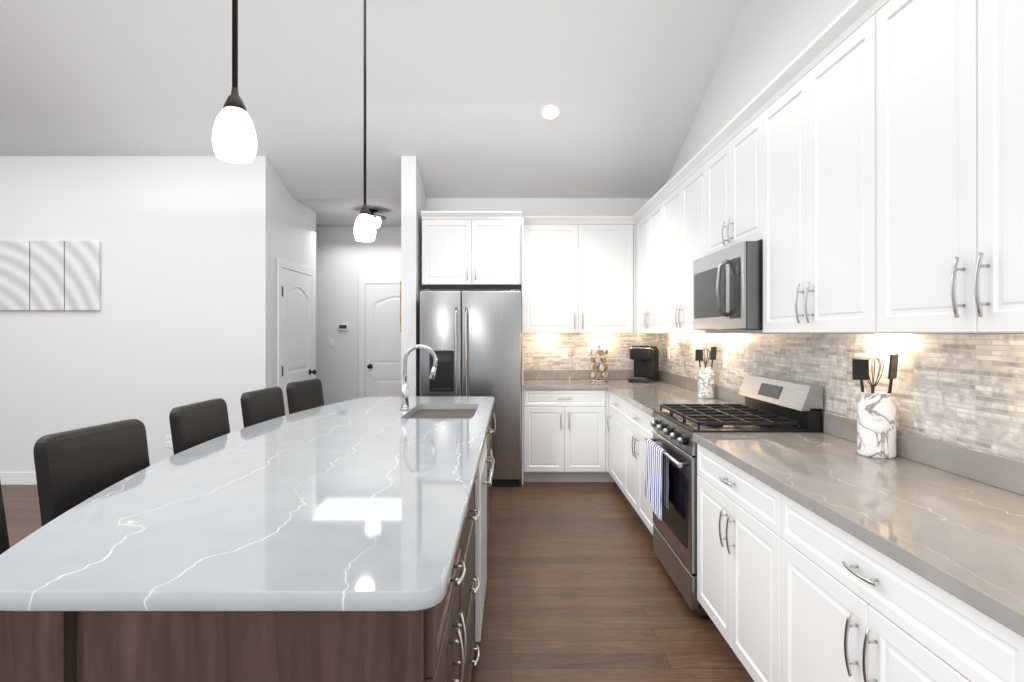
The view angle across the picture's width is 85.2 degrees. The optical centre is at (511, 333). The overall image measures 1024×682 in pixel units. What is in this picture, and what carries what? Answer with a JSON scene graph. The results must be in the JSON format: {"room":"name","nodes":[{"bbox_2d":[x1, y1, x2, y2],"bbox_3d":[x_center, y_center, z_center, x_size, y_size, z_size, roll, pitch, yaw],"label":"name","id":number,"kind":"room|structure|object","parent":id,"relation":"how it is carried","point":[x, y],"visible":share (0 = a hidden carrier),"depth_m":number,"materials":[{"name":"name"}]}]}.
{"room":"kitchen","nodes":[
{"label":"kitchen","id":0,"kind":"room"},
{"bbox_2d":[0,156,271,471],"bbox_3d":[-4.883,-0.360,5.185,5.234,3.500,0.130,0,0,0],"label":"wall","id":1,"kind":"structure","parent":0,"point":[182,316],"depth_m":5.12,"materials":[{"name":"white paint"}]},
{"bbox_2d":[0,472,36,484],"bbox_3d":[-4.877,1.333,5.113,5.248,0.115,0.014,0,0,0],"label":"baseboard","id":2,"kind":"structure","parent":1,"relation":"attached to","point":[17,478],"depth_m":5.10,"materials":[{"name":"white wood"}]},
{"bbox_2d":[0,241,99,309],"bbox_3d":[-4.250,-0.527,5.101,0.939,0.635,0.030,0,0,0],"label":"panels","id":3,"kind":"object","parent":1,"relation":"attached to","point":[49,275],"visible":0.98,"depth_m":5.09,"materials":[{"name":"metal"}]},
{"bbox_2d":[165,435,172,447],"bbox_3d":[-3.150,0.995,5.115,0.072,0.115,0.008,0,0,0],"label":"electrical outlet plate","id":4,"kind":"object","parent":1,"relation":"attached to","point":[168,438],"depth_m":5.11,"materials":[{"name":"white plastic"}]},
{"bbox_2d":[272,167,311,386],"bbox_3d":[-2.331,-0.260,5.780,0.130,3.300,1.060,0,0,0],"label":"wall","id":5,"kind":"structure","parent":0,"point":[291,229],"depth_m":5.55,"materials":[{"name":"white paint"}]},
{"bbox_2d":[277,258,316,414],"bbox_3d":[-2.218,0.331,5.845,0.092,2.119,0.988,0,0,0],"label":"pantry door","id":6,"kind":"structure","parent":5,"relation":"in","point":[295,325],"depth_m":5.76,"materials":[{"name":"white wood"}]},
{"bbox_2d":[312,211,315,377],"bbox_3d":[-4.883,-0.110,6.375,5.234,3.000,0.130,0,0,0],"label":"wall","id":7,"kind":"structure","parent":0,"point":[313,240],"depth_m":6.39,"materials":[{"name":"white paint"}]},
{"bbox_2d":[316,226,400,405],"bbox_3d":[-2.600,-0.110,7.345,9.800,3.000,0.150,0,0,0],"label":"wall","id":8,"kind":"structure","parent":0,"point":[345,260],"depth_m":7.27,"materials":[{"name":"white paint"}]},
{"bbox_2d":[328,338,333,346],"bbox_3d":[-2.360,0.120,7.261,0.072,0.115,0.016,0,0,0],"label":"switch plate","id":9,"kind":"object","parent":8,"relation":"attached to","point":[330,342],"visible":1,"depth_m":7.26,"materials":[{"name":"white plastic"}]},
{"bbox_2d":[338,324,347,330],"bbox_3d":[-2.200,-0.077,7.256,0.130,0.085,0.026,0,0,0],"label":"thermostat","id":10,"kind":"object","parent":8,"relation":"attached to","point":[342,327],"visible":0.94,"depth_m":7.24,"materials":[{"name":"white plastic"}]},
{"bbox_2d":[358,277,400,397],"bbox_3d":[-1.505,0.331,7.222,0.988,2.119,0.092,0,0,0],"label":"hall door","id":11,"kind":"structure","parent":8,"relation":"in","point":[379,353],"depth_m":7.25,"materials":[{"name":"white wood"}]},
{"bbox_2d":[0,0,744,225],"bbox_3d":[-2.600,-2.441,2.050,9.800,2.092,13.100,0,0,0],"label":"ceiling","id":12,"kind":"structure","parent":0,"point":[460,94],"depth_m":4.34,"materials":[{"name":"white paint"}]},
{"bbox_2d":[212,0,256,162],"bbox_3d":[-0.816,-1.730,1.640,0.120,2.431,0.120,0,0,0],"label":"pendant light","id":13,"kind":"object","parent":12,"relation":"hanging from","point":[234,139],"visible":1,"depth_m":1.61,"materials":[{"name":"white glass"}]},
{"bbox_2d":[354,0,375,241],"bbox_3d":[-0.816,-1.462,3.090,0.120,1.894,0.120,0,0,0],"label":"pendant light","id":14,"kind":"object","parent":12,"relation":"hanging from","point":[364,229],"visible":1,"depth_m":3.08,"materials":[{"name":"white glass"}]},
{"bbox_2d":[369,209,385,227],"bbox_3d":[-1.580,-1.295,6.300,0.312,0.198,0.312,0,0,0],"label":"light","id":15,"kind":"object","parent":12,"relation":"attached to","point":[377,219],"visible":0.46,"depth_m":6.28,"materials":[{"name":"white glass"}]},
{"bbox_2d":[540,105,560,119],"bbox_3d":[0.317,-1.819,4.589,0.176,0.066,0.167,0,0,0],"label":"recessed light","id":16,"kind":"object","parent":12,"relation":"in","point":[550,112],"visible":1,"depth_m":4.59,"materials":[{"name":"white"}]},
{"bbox_2d":[1,479,754,681],"bbox_3d":[-2.600,1.440,2.050,9.800,0.100,13.100,0,0,0],"label":"floor","id":17,"kind":"structure","parent":0,"point":[581,586],"depth_m":2.93,"materials":[{"name":"brown wood"}]},
{"bbox_2d":[0,482,9,554],"bbox_3d":[-1.240,0.865,1.397,0.500,1.052,0.458,0,0,-6],"label":"stool","id":18,"kind":"object","parent":17,"relation":"on","point":[4,543],"depth_m":1.57,"materials":[{"name":"black leather"}]},
{"bbox_2d":[33,419,149,525],"bbox_3d":[-1.305,0.865,2.014,0.500,1.052,0.458,0,0,7],"label":"stool","id":19,"kind":"object","parent":17,"relation":"on","point":[75,467],"visible":0.23,"depth_m":1.95,"materials":[{"name":"black leather"}]},
{"bbox_2d":[169,398,229,454],"bbox_3d":[-1.310,0.865,2.740,0.500,1.052,0.458,0,0,0],"label":"stool","id":20,"kind":"object","parent":17,"relation":"on","point":[194,424],"visible":0.1,"depth_m":2.65,"materials":[{"name":"black leather"}]},
{"bbox_2d":[0,404,495,681],"bbox_3d":[-0.543,0.952,2.612,0.913,0.876,3.144,0,0,0],"label":"kitchen island","id":21,"kind":"object","parent":17,"relation":"on","point":[32,648],"depth_m":1.06,"materials":[{"name":"wood"}]},
{"bbox_2d":[0,396,494,615],"bbox_3d":[-0.740,0.495,2.612,1.225,0.038,3.176,0,0,0],"label":"island countertop","id":22,"kind":"structure","parent":21,"relation":"on","point":[355,507],"depth_m":1.36,"materials":[{"name":"white stone"}]},
{"bbox_2d":[400,344,436,411],"bbox_3d":[-0.579,0.272,3.473,0.232,0.408,0.085,0,0,0],"label":"faucet","id":23,"kind":"object","parent":22,"relation":"on","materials":[{"name":"silver metal"}]},
{"bbox_2d":[412,408,471,415],"bbox_3d":[-0.425,0.596,3.435,0.422,0.188,0.662,0,0,0],"label":"sink","id":24,"kind":"object","parent":22,"relation":"in","point":[423,411],"depth_m":3.62,"materials":[{"name":"silver metal"}]},
{"bbox_2d":[241,387,284,427],"bbox_3d":[-1.290,0.865,3.372,0.500,1.052,0.458,0,0,3],"label":"stool","id":25,"kind":"object","parent":17,"relation":"on","point":[261,405],"visible":0.12,"depth_m":3.30,"materials":[{"name":"black leather"}]},
{"bbox_2d":[286,378,323,413],"bbox_3d":[-1.280,0.865,4.004,0.500,1.052,0.458,0,0,8],"label":"stool","id":26,"kind":"object","parent":17,"relation":"on","point":[302,395],"visible":0.17,"depth_m":3.95,"materials":[{"name":"black leather"}]},
{"bbox_2d":[420,289,520,486],"bbox_3d":[-0.376,0.495,5.348,0.918,1.790,0.764,0,0,0],"label":"fridge","id":27,"kind":"object","parent":17,"relation":"on","point":[471,340],"visible":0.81,"depth_m":5.03,"materials":[{"name":"silver metal"}]},
{"bbox_2d":[521,388,604,483],"bbox_3d":[0.505,0.953,5.429,0.800,0.874,0.618,0,0,0],"label":"base cabinet","id":28,"kind":"object","parent":17,"relation":"on","point":[553,448],"depth_m":5.12,"materials":[{"name":"white wood"}]},
{"bbox_2d":[521,380,728,415],"bbox_3d":[0.810,0.496,4.593,1.406,0.040,2.290,0,0,0],"label":"countertop","id":29,"kind":"structure","parent":28,"relation":"on","point":[542,397],"depth_m":5.10,"materials":[{"name":"grey stone"}]},
{"bbox_2d":[590,344,607,381],"bbox_3d":[0.860,0.292,5.500,0.172,0.366,0.172,0,0,0],"label":"carousel","id":30,"kind":"object","parent":29,"relation":"on","point":[598,376],"visible":1,"depth_m":5.45,"materials":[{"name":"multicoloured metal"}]},
{"bbox_2d":[628,345,658,382],"bbox_3d":[1.299,0.299,5.499,0.230,0.352,0.322,0,0,32],"label":"coffee maker","id":31,"kind":"object","parent":29,"relation":"on","point":[646,362],"visible":1,"depth_m":5.45,"materials":[{"name":"black plastic"}]},
{"bbox_2d":[695,347,716,398],"bbox_3d":[1.431,0.287,4.101,0.134,0.376,0.125,0,0,0],"label":"crock","id":32,"kind":"object","parent":29,"relation":"on","point":[706,382],"visible":1,"depth_m":4.06,"materials":[{"name":"ceramic"}]},
{"bbox_2d":[609,416,620,488],"bbox_3d":[1.200,0.953,4.708,0.627,0.874,0.617,0,0,0],"label":"base cabinet","id":33,"kind":"object","parent":17,"relation":"on","point":[614,421],"depth_m":4.78,"materials":[{"name":"white wood"}]},
{"bbox_2d":[621,416,654,534],"bbox_3d":[1.200,0.953,3.925,0.627,0.874,0.950,0,0,0],"label":"base cabinet","id":34,"kind":"object","parent":17,"relation":"on","point":[634,429],"depth_m":3.96,"materials":[{"name":"white wood"}]},
{"bbox_2d":[644,375,822,618],"bbox_3d":[1.147,0.823,3.060,0.706,1.135,0.748,0,0,0],"label":"range","id":35,"kind":"object","parent":17,"relation":"on","point":[774,405],"visible":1,"depth_m":2.92,"materials":[{"name":"silver metal"}]},
{"bbox_2d":[697,444,772,681],"bbox_3d":[1.200,0.953,2.255,0.627,0.874,0.830,0,0,0],"label":"base cabinet","id":36,"kind":"object","parent":17,"relation":"on","point":[735,510],"depth_m":2.20,"materials":[{"name":"white wood"}]},
{"bbox_2d":[773,492,1020,681],"bbox_3d":[1.200,0.953,1.390,0.627,0.874,0.900,0,0,0],"label":"base cabinet","id":37,"kind":"object","parent":17,"relation":"on","point":[843,611],"depth_m":1.42,"materials":[{"name":"white wood"}]},
{"bbox_2d":[693,432,1023,639],"bbox_3d":[1.190,0.496,1.386,0.647,0.040,2.572,0,0,0],"label":"countertop","id":38,"kind":"structure","parent":37,"relation":"on","point":[961,536],"depth_m":1.52,"materials":[{"name":"grey stone"}]},
{"bbox_2d":[852,354,898,458],"bbox_3d":[1.421,0.277,2.170,0.134,0.395,0.130,0,0,0],"label":"crock","id":39,"kind":"object","parent":38,"relation":"on","point":[876,424],"visible":1,"depth_m":2.13,"materials":[{"name":"ceramic"}]},
{"bbox_2d":[401,156,425,395],"bbox_3d":[-0.951,-0.310,5.435,0.135,3.400,0.630,0,0,0],"label":"wall","id":40,"kind":"structure","parent":0,"point":[413,200],"depth_m":5.12,"materials":[{"name":"white paint"}]},
{"bbox_2d":[400,281,400,331],"bbox_3d":[-1.027,-0.245,5.195,0.014,0.470,0.121,0,0,0],"label":"wood","id":41,"kind":"object","parent":40,"relation":"attached to","point":[400,306],"visible":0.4,"depth_m":5.15,"materials":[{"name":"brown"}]},
{"bbox_2d":[426,198,659,333],"bbox_3d":[0.344,-0.260,5.825,2.723,3.300,0.150,0,0,0],"label":"wall","id":42,"kind":"structure","parent":0,"point":[579,206],"depth_m":5.75,"materials":[{"name":"white paint"}]},
{"bbox_2d":[421,211,524,288],"bbox_3d":[-0.377,-0.795,5.474,0.935,0.681,0.548,0,0,0],"label":"upper cabinet","id":43,"kind":"object","parent":42,"relation":"attached to","point":[461,249],"depth_m":5.20,"materials":[{"name":"white wood"}]},
{"bbox_2d":[561,348,567,358],"bbox_3d":[0.540,0.211,5.734,0.072,0.115,0.008,0,0,0],"label":"electrical outlet plate","id":44,"kind":"object","parent":42,"relation":"attached to","point":[564,351],"depth_m":5.73,"materials":[{"name":"white plastic"}]},
{"bbox_2d":[521,216,632,335],"bbox_3d":[0.662,-0.568,5.545,1.114,1.136,0.406,0,0,0],"label":"upper cabinet","id":45,"kind":"object","parent":42,"relation":"attached to","point":[579,269],"depth_m":5.42,"materials":[{"name":"white wood"}]},
{"bbox_2d":[521,368,633,379],"bbox_3d":[0.810,0.425,5.729,1.406,0.099,0.018,0,0,0],"label":"backsplash","id":46,"kind":"structure","parent":42,"relation":"attached to","point":[525,374],"depth_m":5.72,"materials":[{"name":"grey stone"}]},
{"bbox_2d":[523,334,658,369],"bbox_3d":[0.811,0.266,5.745,1.408,0.528,0.010,0,0,0],"label":"backsplash","id":47,"kind":"structure","parent":42,"relation":"attached to","point":[541,351],"depth_m":5.74,"materials":[{"name":"beige stone"}]},
{"bbox_2d":[660,0,1023,333],"bbox_3d":[1.615,-1.110,0.700,0.180,5.000,10.400,0,0,0],"label":"wall","id":48,"kind":"structure","parent":0,"point":[769,41],"depth_m":3.50,"materials":[{"name":"white paint"}]},
{"bbox_2d":[637,192,660,332],"bbox_3d":[1.361,-0.568,4.888,0.323,1.136,0.897,0,0,0],"label":"upper cabinet","id":49,"kind":"object","parent":48,"relation":"attached to","point":[649,217],"depth_m":4.86,"materials":[{"name":"white wood"}]},
{"bbox_2d":[667,347,669,358],"bbox_3d":[1.510,0.191,5.380,0.008,0.115,0.072,0,0,0],"label":"electrical outlet plate","id":50,"kind":"object","parent":48,"relation":"attached to","point":[668,348],"depth_m":5.36,"materials":[{"name":"white plastic"}]},
{"bbox_2d":[661,152,756,332],"bbox_3d":[1.361,-0.568,3.945,0.323,1.136,0.990,0,0,0],"label":"upper cabinet","id":51,"kind":"object","parent":48,"relation":"attached to","point":[680,198],"depth_m":4.04,"materials":[{"name":"white wood"}]},
{"bbox_2d":[681,236,756,331],"bbox_3d":[1.287,-0.234,3.060,0.467,0.424,0.740,0,0,0],"label":"microwave","id":52,"kind":"object","parent":48,"relation":"attached to","point":[719,281],"depth_m":2.96,"materials":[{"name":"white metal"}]},
{"bbox_2d":[723,352,726,367],"bbox_3d":[1.510,0.191,3.950,0.008,0.115,0.072,0,0,0],"label":"electrical outlet plate","id":53,"kind":"object","parent":48,"relation":"attached to","point":[724,353],"depth_m":3.94,"materials":[{"name":"white plastic"}]},
{"bbox_2d":[701,96,756,247],"bbox_3d":[1.361,-0.793,3.060,0.323,0.686,0.780,0,0,0],"label":"upper cabinet","id":54,"kind":"object","parent":48,"relation":"attached to","point":[729,160],"depth_m":3.03,"materials":[{"name":"white wood"}]},
{"bbox_2d":[757,0,868,332],"bbox_3d":[1.361,-0.568,2.255,0.323,1.136,0.830,0,0,0],"label":"upper cabinet","id":55,"kind":"object","parent":48,"relation":"attached to","point":[855,166],"depth_m":2.19,"materials":[{"name":"white wood"}]},
{"bbox_2d":[658,370,1023,495],"bbox_3d":[1.504,0.425,2.910,0.018,0.099,5.620,0,0,0],"label":"backsplash","id":56,"kind":"structure","parent":48,"relation":"attached to","point":[1000,471],"depth_m":1.95,"materials":[{"name":"grey stone"}]},
{"bbox_2d":[659,334,1023,460],"bbox_3d":[1.520,0.266,2.875,0.010,0.528,5.750,0,0,0],"label":"backsplash","id":57,"kind":"structure","parent":48,"relation":"attached to","point":[967,390],"depth_m":2.11,"materials":[{"name":"beige stone"}]},
{"bbox_2d":[869,0,1023,332],"bbox_3d":[1.361,-0.568,1.440,0.323,1.136,0.800,0,0,0],"label":"upper cabinet","id":58,"kind":"object","parent":48,"relation":"attached to","point":[946,77],"depth_m":1.54,"materials":[{"name":"white wood"}]}
]}

